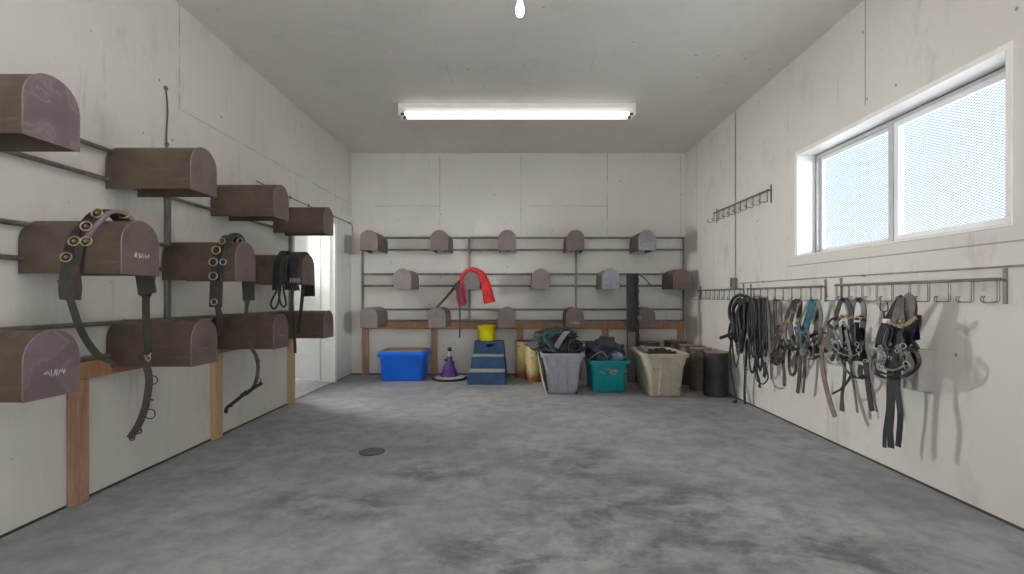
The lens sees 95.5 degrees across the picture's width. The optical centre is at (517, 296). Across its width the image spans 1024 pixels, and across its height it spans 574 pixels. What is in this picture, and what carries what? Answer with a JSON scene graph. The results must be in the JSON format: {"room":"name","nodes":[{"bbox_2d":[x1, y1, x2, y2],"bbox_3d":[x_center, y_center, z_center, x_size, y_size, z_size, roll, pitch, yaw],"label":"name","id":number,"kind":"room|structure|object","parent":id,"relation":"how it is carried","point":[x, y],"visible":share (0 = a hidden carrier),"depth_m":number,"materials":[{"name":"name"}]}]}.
{"room":"tack room","nodes":[
{"label":"tack room","id":0,"kind":"room"},
{"bbox_2d":[0,0,350,534],"bbox_3d":[-2.332,-0.448,2.350,0.150,3.000,7.900,0,0,0],"label":"wall","id":1,"kind":"structure","parent":0,"point":[117,58],"depth_m":2.78,"materials":[{"name":"white paint"}]},
{"bbox_2d":[0,329,79,402],"bbox_3d":[-2.016,0.253,1.781,0.479,0.258,0.221,0,0,0],"label":"rack","id":2,"kind":"object","parent":1,"relation":"attached to","point":[35,365],"visible":1,"depth_m":1.73,"materials":[{"name":"metal"}]},
{"bbox_2d":[0,73,79,151],"bbox_3d":[-2.018,-0.717,1.781,0.477,0.258,0.221,0,0,0],"label":"rack","id":3,"kind":"object","parent":1,"relation":"attached to","point":[39,112],"visible":1,"depth_m":1.76,"materials":[{"name":"brown paint"}]},
{"bbox_2d":[18,220,158,275],"bbox_3d":[-2.016,-0.232,2.197,0.479,0.258,0.221,0,0,0],"label":"rack","id":4,"kind":"object","parent":1,"relation":"attached to","point":[117,248],"visible":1,"depth_m":2.09,"materials":[{"name":"metal"}]},
{"bbox_2d":[56,208,156,365],"bbox_3d":[-1.906,-0.056,2.194,0.289,0.728,0.304,0,0,0],"label":"harness","id":5,"kind":"object","parent":4,"relation":"on","point":[69,281],"visible":0.82,"depth_m":2.07,"materials":[{"name":"black leather"}]},
{"bbox_2d":[127,353,157,440],"bbox_3d":[-1.889,0.500,2.337,0.152,0.444,0.023,0,0,0],"label":"bellyband","id":6,"kind":"object","parent":5,"relation":"hanging from","point":[145,362],"visible":1,"depth_m":2.33,"materials":[{"name":"brown leather"}]},
{"bbox_2d":[0,138,292,361],"bbox_3d":[-2.237,-0.242,2.410,0.037,1.142,4.420,0,0,0],"label":"frame","id":7,"kind":"object","parent":1,"relation":"attached to","point":[167,200],"visible":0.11,"depth_m":2.49,"materials":[{"name":"metal"}]},
{"bbox_2d":[106,319,216,366],"bbox_3d":[-2.017,0.253,2.643,0.478,0.258,0.221,0,0,0],"label":"rack","id":8,"kind":"object","parent":1,"relation":"attached to","point":[174,342],"visible":0.99,"depth_m":2.54,"materials":[{"name":"metal"}]},
{"bbox_2d":[106,147,216,197],"bbox_3d":[-2.018,-0.717,2.640,0.477,0.258,0.221,0,0,0],"label":"rack","id":9,"kind":"object","parent":1,"relation":"attached to","point":[159,172],"visible":0.98,"depth_m":2.53,"materials":[{"name":"brown paint"}]},
{"bbox_2d":[164,86,168,147],"bbox_3d":[-2.249,-1.083,2.975,0.010,0.531,0.042,0,0,0],"label":"wire","id":10,"kind":"object","parent":1,"relation":"attached to","point":[166,88],"visible":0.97,"depth_m":2.98,"materials":[{"name":"grey metal"}]},
{"bbox_2d":[0,374,351,537],"bbox_3d":[-2.256,1.045,2.350,0.003,0.012,7.900,0,0,0],"label":"trim","id":11,"kind":"structure","parent":1,"relation":"attached to","point":[182,452],"depth_m":2.69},
{"bbox_2d":[162,242,254,281],"bbox_3d":[-2.018,-0.232,3.042,0.477,0.258,0.221,0,0,0],"label":"rack","id":12,"kind":"object","parent":1,"relation":"attached to","point":[188,261],"visible":0.95,"depth_m":2.94,"materials":[{"name":"metal"}]},
{"bbox_2d":[208,233,262,412],"bbox_3d":[-1.871,0.186,3.037,0.262,1.211,0.306,0,0,0],"label":"harness","id":13,"kind":"object","parent":12,"relation":"on","point":[216,274],"visible":0.88,"depth_m":2.94,"materials":[{"name":"black leather"}]},
{"bbox_2d":[212,314,287,348],"bbox_3d":[-2.017,0.253,3.495,0.478,0.258,0.221,0,0,0],"label":"rack","id":14,"kind":"object","parent":1,"relation":"attached to","point":[266,331],"visible":0.94,"depth_m":3.39,"materials":[{"name":"wood"}]},
{"bbox_2d":[211,184,288,220],"bbox_3d":[-2.018,-0.717,3.505,0.477,0.258,0.221,0,0,0],"label":"rack","id":15,"kind":"object","parent":1,"relation":"attached to","point":[238,202],"visible":0.96,"depth_m":3.40,"materials":[{"name":"wood"}]},
{"bbox_2d":[254,255,313,284],"bbox_3d":[-2.018,-0.232,3.957,0.477,0.258,0.221,0,0,0],"label":"rack","id":16,"kind":"object","parent":1,"relation":"attached to","point":[264,264],"visible":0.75,"depth_m":3.86,"materials":[{"name":"wood"}]},
{"bbox_2d":[270,250,314,352],"bbox_3d":[-1.894,0.032,3.938,0.264,0.852,0.308,0,0,0],"label":"bridle","id":17,"kind":"object","parent":16,"relation":"on","point":[292,280],"visible":0.95,"depth_m":3.82,"materials":[{"name":"black leather"}]},
{"bbox_2d":[273,207,332,235],"bbox_3d":[-2.018,-0.717,4.375,0.477,0.258,0.221,0,0,0],"label":"rack","id":18,"kind":"object","parent":1,"relation":"attached to","point":[303,221],"visible":0.87,"depth_m":4.27,"materials":[{"name":"wood"}]},
{"bbox_2d":[256,181,353,235],"bbox_3d":[-2.240,-0.915,5.148,0.034,0.175,2.296,0,0,0],"label":"cable","id":19,"kind":"object","parent":1,"relation":"attached to","point":[256,181],"visible":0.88,"depth_m":4.90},
{"bbox_2d":[278,310,332,338],"bbox_3d":[-2.018,0.253,4.375,0.477,0.258,0.221,0,0,0],"label":"rack","id":20,"kind":"object","parent":1,"relation":"attached to","point":[314,323],"visible":0.79,"depth_m":4.27,"materials":[{"name":"wood"}]},
{"bbox_2d":[295,236,320,380],"bbox_3d":[-2.856,0.067,5.983,0.990,1.930,0.097,0,0,25],"label":"door","id":21,"kind":"structure","parent":1,"relation":"in","point":[308,355],"depth_m":5.81,"materials":[{"name":"white paint"}]},
{"bbox_2d":[295,382,332,399],"bbox_3d":[-2.347,1.046,5.202,0.140,0.012,1.025,0,0,0],"label":"trim","id":22,"kind":"structure","parent":1,"relation":"attached to","point":[319,385],"depth_m":5.23,"materials":[{"name":"grey metal"}]},
{"bbox_2d":[293,206,336,381],"bbox_3d":[-2.333,0.041,5.228,0.168,2.017,1.115,0,0,0],"label":"trim","id":23,"kind":"structure","parent":1,"relation":"attached to","point":[328,243],"depth_m":5.72,"materials":[{"name":"white paint"}]},
{"bbox_2d":[0,375,1023,573],"bbox_3d":[-3.260,1.122,3.200,11.480,0.140,9.900,0,0,0],"label":"floor","id":24,"kind":"structure","parent":0,"point":[515,477],"depth_m":2.40,"materials":[{"name":"concrete"}]},
{"bbox_2d":[66,338,294,506],"bbox_3d":[-2.238,0.692,2.420,0.036,0.719,4.440,0,0,0],"label":"support","id":25,"kind":"object","parent":24,"relation":"on","point":[77,403],"visible":0.67,"depth_m":2.39,"materials":[{"name":"brown wood"}]},
{"bbox_2d":[360,447,384,455],"bbox_3d":[-0.990,1.049,3.160,0.164,0.004,0.164,0,0,0],"label":"drain cover","id":26,"kind":"object","parent":24,"relation":"on","point":[369,451],"visible":1,"depth_m":3.15,"materials":[{"name":"grey metal"}]},
{"bbox_2d":[377,348,430,380],"bbox_3d":[-1.462,0.864,6.018,0.605,0.374,0.475,0,0,0],"label":"storage tote","id":27,"kind":"object","parent":24,"relation":"on","point":[397,364],"visible":1,"depth_m":5.82,"materials":[{"name":"blue plastic"}]},
{"bbox_2d":[432,347,466,381],"bbox_3d":[-0.880,0.849,5.980,0.452,0.405,0.452,0,0,0],"label":"cone","id":28,"kind":"object","parent":24,"relation":"on","point":[449,373],"visible":1,"depth_m":5.91,"materials":[{"name":"purple plastic"}]},
{"bbox_2d":[467,340,506,384],"bbox_3d":[-0.375,0.812,5.898,0.464,0.478,0.664,0,0,0],"label":"mounting block","id":29,"kind":"object","parent":24,"relation":"on","point":[488,360],"visible":1,"depth_m":5.79,"materials":[{"name":"blue plastic"}]},
{"bbox_2d":[477,324,495,340],"bbox_3d":[-0.415,0.470,6.120,0.261,0.203,0.250,0,0,0],"label":"bucket","id":30,"kind":"object","parent":29,"relation":"on","point":[486,332],"visible":1,"depth_m":6.03,"materials":[{"name":"yellow plastic"}]},
{"bbox_2d":[515,340,530,377],"bbox_3d":[0.085,0.813,6.128,0.244,0.476,0.257,0,0,8],"label":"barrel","id":31,"kind":"object","parent":24,"relation":"on","point":[519,344],"visible":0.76,"depth_m":6.02,"materials":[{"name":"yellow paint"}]},
{"bbox_2d":[362,322,684,374],"bbox_3d":[0.073,0.696,6.281,4.354,0.711,0.036,0,0,0],"label":"support","id":32,"kind":"object","parent":24,"relation":"on","point":[605,326],"visible":0.67,"depth_m":6.26,"materials":[{"name":"brown wood"}]},
{"bbox_2d":[524,345,544,381],"bbox_3d":[0.225,0.831,5.858,0.244,0.441,0.257,0,0,-12],"label":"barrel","id":33,"kind":"object","parent":24,"relation":"on","point":[532,373],"visible":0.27,"depth_m":5.75,"materials":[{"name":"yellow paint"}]},
{"bbox_2d":[537,351,584,393],"bbox_3d":[0.470,0.828,5.310,0.509,0.446,0.672,0,0,0],"label":"storage tote","id":34,"kind":"object","parent":24,"relation":"on","point":[561,371],"visible":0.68,"depth_m":5.04,"materials":[{"name":"grey plastic"}]},
{"bbox_2d":[528,327,562,355],"bbox_3d":[0.358,0.534,5.365,0.482,0.378,0.532,0,0,0],"label":"blanket","id":35,"kind":"object","parent":34,"relation":"in","point":[537,343],"visible":0.4,"depth_m":5.21,"materials":[{"name":"black fabric"}]},
{"bbox_2d":[543,326,578,352],"bbox_3d":[0.484,0.468,5.342,0.431,0.272,0.601,0,0,0],"label":"blanket","id":36,"kind":"object","parent":35,"relation":"on","point":[559,330],"visible":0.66,"depth_m":5.21,"materials":[{"name":"teal fabric"}]},
{"bbox_2d":[554,331,569,348],"bbox_3d":[0.491,0.475,5.135,0.203,0.190,0.070,0,0,-37],"label":"pad","id":37,"kind":"object","parent":35,"relation":"on","point":[564,334],"visible":1,"depth_m":5.10,"materials":[{"name":"fabric"}]},
{"bbox_2d":[543,342,576,353],"bbox_3d":[0.458,0.600,5.221,0.418,0.205,0.290,0,0,0],"label":"blanket","id":38,"kind":"object","parent":34,"relation":"in","point":[562,349],"visible":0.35,"depth_m":5.15,"materials":[{"name":"black fabric"}]},
{"bbox_2d":[566,338,585,353],"bbox_3d":[0.612,0.560,5.281,0.202,0.187,0.363,0,0,-12],"label":"rolled blanket","id":39,"kind":"object","parent":34,"relation":"in","point":[580,348],"visible":0.69,"depth_m":5.12,"materials":[{"name":"black fabric"}]},
{"bbox_2d":[580,341,592,379],"bbox_3d":[0.950,0.816,5.980,0.370,0.471,0.370,0,0,0],"label":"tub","id":40,"kind":"object","parent":24,"relation":"on","point":[583,375],"visible":0.11,"depth_m":5.89,"materials":[{"name":"plastic"}]},
{"bbox_2d":[583,356,629,391],"bbox_3d":[1.002,0.874,5.350,0.460,0.355,0.580,0,0,0],"label":"storage tote","id":41,"kind":"object","parent":24,"relation":"on","point":[602,376],"visible":0.87,"depth_m":5.11,"materials":[{"name":"teal plastic"}]},
{"bbox_2d":[585,335,625,360],"bbox_3d":[1.006,0.622,5.390,0.477,0.351,0.484,0,0,0],"label":"blanket","id":42,"kind":"object","parent":41,"relation":"in","point":[607,345],"visible":0.73,"depth_m":5.25,"materials":[{"name":"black fabric"}]},
{"bbox_2d":[609,352,624,360],"bbox_3d":[1.107,0.676,5.225,0.173,0.133,0.136,0,0,0],"label":"saddle cloth","id":43,"kind":"object","parent":42,"relation":"on","point":[617,356],"visible":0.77,"depth_m":5.18,"materials":[{"name":"fabric"}]},
{"bbox_2d":[626,274,650,382],"bbox_3d":[1.494,0.381,5.725,0.294,1.340,0.130,0,0,0],"label":"channel","id":44,"kind":"object","parent":24,"relation":"on","point":[632,280],"visible":0.91,"depth_m":5.75,"materials":[{"name":"black metal"}]},
{"bbox_2d":[639,341,659,346],"bbox_3d":[1.720,0.816,6.048,0.244,0.471,0.257,0,0,2],"label":"rack","id":45,"kind":"object","parent":24,"relation":"on","point":[645,343],"visible":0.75,"depth_m":5.95,"materials":[{"name":"brown paint"}]},
{"bbox_2d":[630,347,689,395],"bbox_3d":[1.558,0.821,5.175,0.484,0.461,0.702,0,0,0],"label":"storage tote","id":46,"kind":"object","parent":24,"relation":"on","point":[657,374],"visible":0.94,"depth_m":4.89,"materials":[{"name":"beige plastic"}]},
{"bbox_2d":[648,347,675,353],"bbox_3d":[1.582,0.675,5.226,0.440,0.218,0.557,0,0,0],"label":"gear","id":47,"kind":"object","parent":46,"relation":"in","point":[656,350],"visible":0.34,"depth_m":5.15,"materials":[{"name":"brown fabric"}]},
{"bbox_2d":[636,345,649,353],"bbox_3d":[1.433,0.619,5.328,0.142,0.140,0.328,0,0,0],"label":"gear","id":48,"kind":"object","parent":47,"relation":"on","point":[642,348],"visible":0.44,"depth_m":5.25,"materials":[{"name":"grey fabric"}]},
{"bbox_2d":[664,340,686,349],"bbox_3d":[2.080,0.810,6.088,0.244,0.481,0.257,0,0,-5],"label":"rack","id":49,"kind":"object","parent":24,"relation":"on","point":[667,343],"visible":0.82,"depth_m":6.01,"materials":[{"name":"brown paint"}]},
{"bbox_2d":[678,344,700,384],"bbox_3d":[2.090,0.816,5.658,0.244,0.471,0.257,0,0,10],"label":"bin","id":50,"kind":"object","parent":24,"relation":"on","point":[682,347],"visible":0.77,"depth_m":5.57,"materials":[{"name":"brown paint"}]},
{"bbox_2d":[689,347,711,391],"bbox_3d":[2.074,0.816,5.288,0.244,0.471,0.257,0,0,25],"label":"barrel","id":51,"kind":"object","parent":24,"relation":"on","point":[696,358],"visible":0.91,"depth_m":5.19,"materials":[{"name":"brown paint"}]},
{"bbox_2d":[703,350,728,397],"bbox_3d":[2.114,0.818,4.978,0.244,0.466,0.257,0,0,30],"label":"barrel","id":52,"kind":"object","parent":24,"relation":"on","point":[716,364],"visible":0.96,"depth_m":4.87,"materials":[{"name":"black paint"}]},
{"bbox_2d":[351,153,685,373],"bbox_3d":[0.036,-0.448,6.375,4.887,3.000,0.150,0,0,0],"label":"wall","id":53,"kind":"structure","parent":0,"point":[393,194],"depth_m":6.30,"materials":[{"name":"white paint"}]},
{"bbox_2d":[360,307,387,327],"bbox_3d":[-1.870,0.257,6.061,0.221,0.258,0.477,0,0,0],"label":"rack","id":54,"kind":"object","parent":53,"relation":"attached to","point":[370,317],"visible":1,"depth_m":5.82,"materials":[{"name":"metal"}]},
{"bbox_2d":[360,230,387,253],"bbox_3d":[-1.870,-0.713,6.061,0.221,0.258,0.477,0,0,0],"label":"rack","id":55,"kind":"object","parent":53,"relation":"attached to","point":[370,240],"visible":1,"depth_m":5.82,"materials":[{"name":"wood"}]},
{"bbox_2d":[394,269,418,289],"bbox_3d":[-1.448,-0.228,6.061,0.221,0.258,0.477,0,0,0],"label":"rack","id":56,"kind":"object","parent":53,"relation":"attached to","point":[403,278],"visible":1,"depth_m":5.82,"materials":[{"name":"brown metal"}]},
{"bbox_2d":[428,307,450,327],"bbox_3d":[-1.015,0.257,6.061,0.221,0.258,0.477,0,0,0],"label":"rack","id":57,"kind":"object","parent":53,"relation":"attached to","point":[440,317],"visible":0.91,"depth_m":5.82,"materials":[{"name":"metal"}]},
{"bbox_2d":[431,230,452,252],"bbox_3d":[-0.985,-0.713,6.061,0.221,0.258,0.477,0,0,0],"label":"rack","id":58,"kind":"object","parent":53,"relation":"attached to","point":[440,240],"visible":1,"depth_m":5.82,"materials":[{"name":"wood"}]},
{"bbox_2d":[463,271,481,289],"bbox_3d":[-0.588,-0.228,6.061,0.221,0.258,0.477,0,0,0],"label":"rack","id":59,"kind":"object","parent":53,"relation":"attached to","point":[471,280],"visible":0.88,"depth_m":5.82,"materials":[{"name":"metal"}]},
{"bbox_2d":[456,267,494,305],"bbox_3d":[-0.535,-0.130,5.888,0.497,0.494,0.225,0,0,0],"label":"cloth","id":60,"kind":"object","parent":59,"relation":"on","point":[487,292],"visible":0.8,"depth_m":5.79,"materials":[{"name":"fabric"}]},
{"bbox_2d":[435,280,460,337],"bbox_3d":[-0.858,0.148,5.745,0.320,0.723,0.050,0,0,-17],"label":"strap","id":61,"kind":"object","parent":60,"relation":"hanging from","point":[456,286],"visible":1,"depth_m":5.76,"materials":[{"name":"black leather"}]},
{"bbox_2d":[352,373,626,374],"bbox_3d":[0.006,1.043,6.300,4.519,0.018,0.001,0,0,0],"label":"trim","id":62,"kind":"structure","parent":53,"relation":"attached to","point":[352,373],"depth_m":6.30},
{"bbox_2d":[498,307,514,327],"bbox_3d":[-0.143,0.257,6.061,0.221,0.258,0.477,0,0,0],"label":"rack","id":63,"kind":"object","parent":53,"relation":"attached to","point":[506,315],"visible":1,"depth_m":5.82,"materials":[{"name":"metal"}]},
{"bbox_2d":[498,230,515,251],"bbox_3d":[-0.135,-0.713,6.061,0.221,0.258,0.477,0,0,0],"label":"rack","id":64,"kind":"object","parent":53,"relation":"attached to","point":[506,240],"visible":1,"depth_m":5.82,"materials":[{"name":"wood"}]},
{"bbox_2d":[361,237,684,320],"bbox_3d":[0.068,-0.242,6.280,4.363,1.142,0.037,0,0,0],"label":"frame","id":65,"kind":"object","parent":53,"relation":"attached to","point":[469,249],"visible":0.56,"depth_m":6.27,"materials":[{"name":"metal"}]},
{"bbox_2d":[531,269,549,289],"bbox_3d":[0.286,-0.228,6.061,0.221,0.258,0.477,0,0,0],"label":"rack","id":66,"kind":"object","parent":53,"relation":"attached to","point":[540,279],"visible":1,"depth_m":5.82,"materials":[{"name":"metal"}]},
{"bbox_2d":[563,307,583,327],"bbox_3d":[0.715,0.257,6.059,0.221,0.258,0.480,0,0,0],"label":"rack","id":67,"kind":"object","parent":53,"relation":"attached to","point":[573,317],"visible":1,"depth_m":5.82,"materials":[{"name":"metal"}]},
{"bbox_2d":[563,230,583,253],"bbox_3d":[0.722,-0.713,6.061,0.221,0.258,0.477,0,0,0],"label":"rack","id":68,"kind":"object","parent":53,"relation":"attached to","point":[574,240],"visible":1,"depth_m":5.82,"materials":[{"name":"wood"}]},
{"bbox_2d":[596,269,619,289],"bbox_3d":[1.165,-0.228,6.061,0.221,0.258,0.477,0,0,0],"label":"rack","id":69,"kind":"object","parent":53,"relation":"attached to","point":[609,278],"visible":1,"depth_m":5.82,"materials":[{"name":"brown metal"}]},
{"bbox_2d":[629,230,655,253],"bbox_3d":[1.615,-0.713,6.061,0.221,0.258,0.477,0,0,0],"label":"rack","id":70,"kind":"object","parent":53,"relation":"attached to","point":[646,239],"visible":1,"depth_m":5.82,"materials":[{"name":"brown paint"}]},
{"bbox_2d":[639,307,654,327],"bbox_3d":[1.610,0.257,6.061,0.221,0.258,0.477,0,0,0],"label":"rack","id":71,"kind":"object","parent":53,"relation":"attached to","point":[647,320],"visible":0.64,"depth_m":5.82,"materials":[{"name":"metal"}]},
{"bbox_2d":[662,269,690,289],"bbox_3d":[2.055,-0.228,6.061,0.221,0.258,0.477,0,0,0],"label":"rack","id":72,"kind":"object","parent":53,"relation":"attached to","point":[678,279],"visible":1,"depth_m":5.82,"materials":[{"name":"metal"}]},
{"bbox_2d":[174,0,863,152],"bbox_3d":[0.036,-2.008,2.350,4.887,0.120,8.200,0,0,0],"label":"ceiling","id":73,"kind":"structure","parent":0,"point":[686,66],"depth_m":3.83,"materials":[{"name":"white paint"}]},
{"bbox_2d":[398,103,635,119],"bbox_3d":[-0.010,-1.885,4.730,2.384,0.125,0.136,0,0,0],"label":"fluorescent light","id":74,"kind":"object","parent":73,"relation":"attached to","point":[410,110],"visible":1,"depth_m":4.67,"materials":[{"name":"white paint"}]},
{"bbox_2d":[516,0,523,17],"bbox_3d":[0.012,-1.835,2.860,0.110,0.225,0.110,0,0,0],"label":"light","id":75,"kind":"object","parent":73,"relation":"attached to","point":[519,7],"visible":1,"depth_m":2.84,"materials":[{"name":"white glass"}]},
{"bbox_2d":[686,0,1023,527],"bbox_3d":[2.375,-0.448,2.350,0.210,3.000,7.900,0,0,0],"label":"wall","id":76,"kind":"structure","parent":0,"point":[963,439],"depth_m":2.94,"materials":[{"name":"white paint"}]},
{"bbox_2d":[695,284,743,299],"bbox_3d":[2.212,-0.049,5.221,0.113,0.165,1.122,0,0,0],"label":"hook rail","id":77,"kind":"object","parent":76,"relation":"attached to","point":[734,289],"visible":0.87,"depth_m":5.15,"materials":[{"name":"metal"}]},
{"bbox_2d":[730,278,736,287],"bbox_3d":[2.240,-0.145,4.840,0.058,0.111,0.068,0,0,0],"label":"outlet box","id":78,"kind":"object","parent":76,"relation":"attached to","point":[733,281],"visible":0.98,"depth_m":4.81,"materials":[{"name":"metal"}]},
{"bbox_2d":[735,111,735,277],"bbox_3d":[2.262,-1.065,4.840,0.011,1.735,0.011,0,0,0],"label":"cable","id":79,"kind":"object","parent":76,"relation":"attached to","point":[735,111],"visible":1,"depth_m":4.83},
{"bbox_2d":[707,184,771,222],"bbox_3d":[2.212,-0.925,4.733,0.113,0.165,1.158,0,0,0],"label":"hook rail","id":80,"kind":"object","parent":76,"relation":"attached to","point":[767,190],"visible":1,"depth_m":4.55,"materials":[{"name":"metal"}]},
{"bbox_2d":[740,279,826,301],"bbox_3d":[2.212,-0.046,3.977,0.113,0.165,1.122,0,0,0],"label":"hook rail","id":81,"kind":"object","parent":76,"relation":"attached to","point":[825,280],"visible":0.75,"depth_m":3.79,"materials":[{"name":"metal"}]},
{"bbox_2d":[719,293,749,403],"bbox_3d":[2.135,0.512,4.508,0.182,1.094,0.494,0,0,0],"label":"reins","id":82,"kind":"object","parent":81,"relation":"hanging from","point":[738,320],"visible":1,"depth_m":4.48,"materials":[{"name":"black leather"}]},
{"bbox_2d":[747,298,771,387],"bbox_3d":[2.136,0.409,4.140,0.139,0.803,0.463,0,0,0],"label":"reins","id":83,"kind":"object","parent":81,"relation":"hanging from","point":[757,308],"visible":1,"depth_m":4.06,"materials":[{"name":"black leather"}]},
{"bbox_2d":[769,299,790,385],"bbox_3d":[2.115,0.367,3.781,0.119,0.708,0.356,0,0,12],"label":"bridle","id":84,"kind":"object","parent":81,"relation":"hanging from","point":[775,359],"visible":0.96,"depth_m":3.81,"materials":[{"name":"brown leather"}]},
{"bbox_2d":[783,298,804,376],"bbox_3d":[2.143,0.322,3.618,0.104,0.625,0.367,0,0,7],"label":"halter","id":85,"kind":"object","parent":81,"relation":"hanging from","point":[788,326],"visible":0.88,"depth_m":3.66,"materials":[{"name":"brown leather"}]},
{"bbox_2d":[794,298,827,393],"bbox_3d":[2.113,0.376,3.396,0.129,0.737,0.429,0,0,0],"label":"halter","id":86,"kind":"object","parent":81,"relation":"hanging from","point":[813,304],"visible":0.97,"depth_m":3.39,"materials":[{"name":"teal nylon webbing"},{"name":"grey nylon webbing"},{"name":"nickel"}]},
{"bbox_2d":[729,394,1023,530],"bbox_3d":[2.268,1.045,2.350,0.003,0.012,7.900,0,0,0],"label":"trim","id":87,"kind":"structure","parent":76,"relation":"attached to","point":[855,452],"depth_m":2.71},
{"bbox_2d":[739,264,1023,283],"bbox_3d":[2.263,-0.141,2.125,0.012,0.016,5.250,0,0,0],"label":"cable","id":88,"kind":"object","parent":76,"relation":"attached to","point":[861,275],"visible":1,"depth_m":2.71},
{"bbox_2d":[795,41,1012,256],"bbox_3d":[2.382,-0.746,2.967,0.238,0.860,1.671,0,0,0],"label":"window","id":89,"kind":"structure","parent":76,"relation":"in","point":[994,67],"depth_m":2.93,"materials":[{"name":"white paint"}]},
{"bbox_2d":[825,268,1007,303],"bbox_3d":[2.212,-0.051,2.712,0.113,0.165,1.122,0,0,0],"label":"hook rail","id":90,"kind":"object","parent":76,"relation":"attached to","point":[1004,279],"visible":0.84,"depth_m":2.41,"materials":[{"name":"metal"}]},
{"bbox_2d":[826,297,877,412],"bbox_3d":[2.115,0.374,2.974,0.179,0.751,0.432,0,0,0],"label":"bridle","id":91,"kind":"object","parent":90,"relation":"hanging from","point":[854,336],"visible":0.98,"depth_m":2.90,"materials":[{"name":"black leather"}]},
{"bbox_2d":[819,331,836,417],"bbox_3d":[2.099,0.513,3.137,0.034,0.578,0.194,0,0,7],"label":"strap","id":92,"kind":"object","parent":91,"relation":"hanging from","point":[831,334],"visible":0.99,"depth_m":3.17,"materials":[{"name":"beige leather"}]},
{"bbox_2d":[879,301,888,325],"bbox_3d":[2.120,0.098,2.694,0.012,0.150,0.066,0,0,-5],"label":"clip","id":93,"kind":"object","parent":90,"relation":"hanging from","point":[880,301],"visible":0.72,"depth_m":2.69,"materials":[{"name":"grey metal"}]},
{"bbox_2d":[871,292,921,448],"bbox_3d":[2.079,0.423,2.568,0.170,0.896,0.408,0,0,4],"label":"bridle","id":94,"kind":"object","parent":90,"relation":"hanging from","point":[895,354],"visible":1,"depth_m":2.53,"materials":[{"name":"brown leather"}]},
{"bbox_2d":[901,348,933,391],"bbox_3d":[2.228,0.403,2.615,0.085,0.228,0.160,0,0,0],"label":"wall box","id":95,"kind":"object","parent":76,"relation":"attached to","point":[922,380],"visible":0.56,"depth_m":2.54,"materials":[{"name":"white plastic"}]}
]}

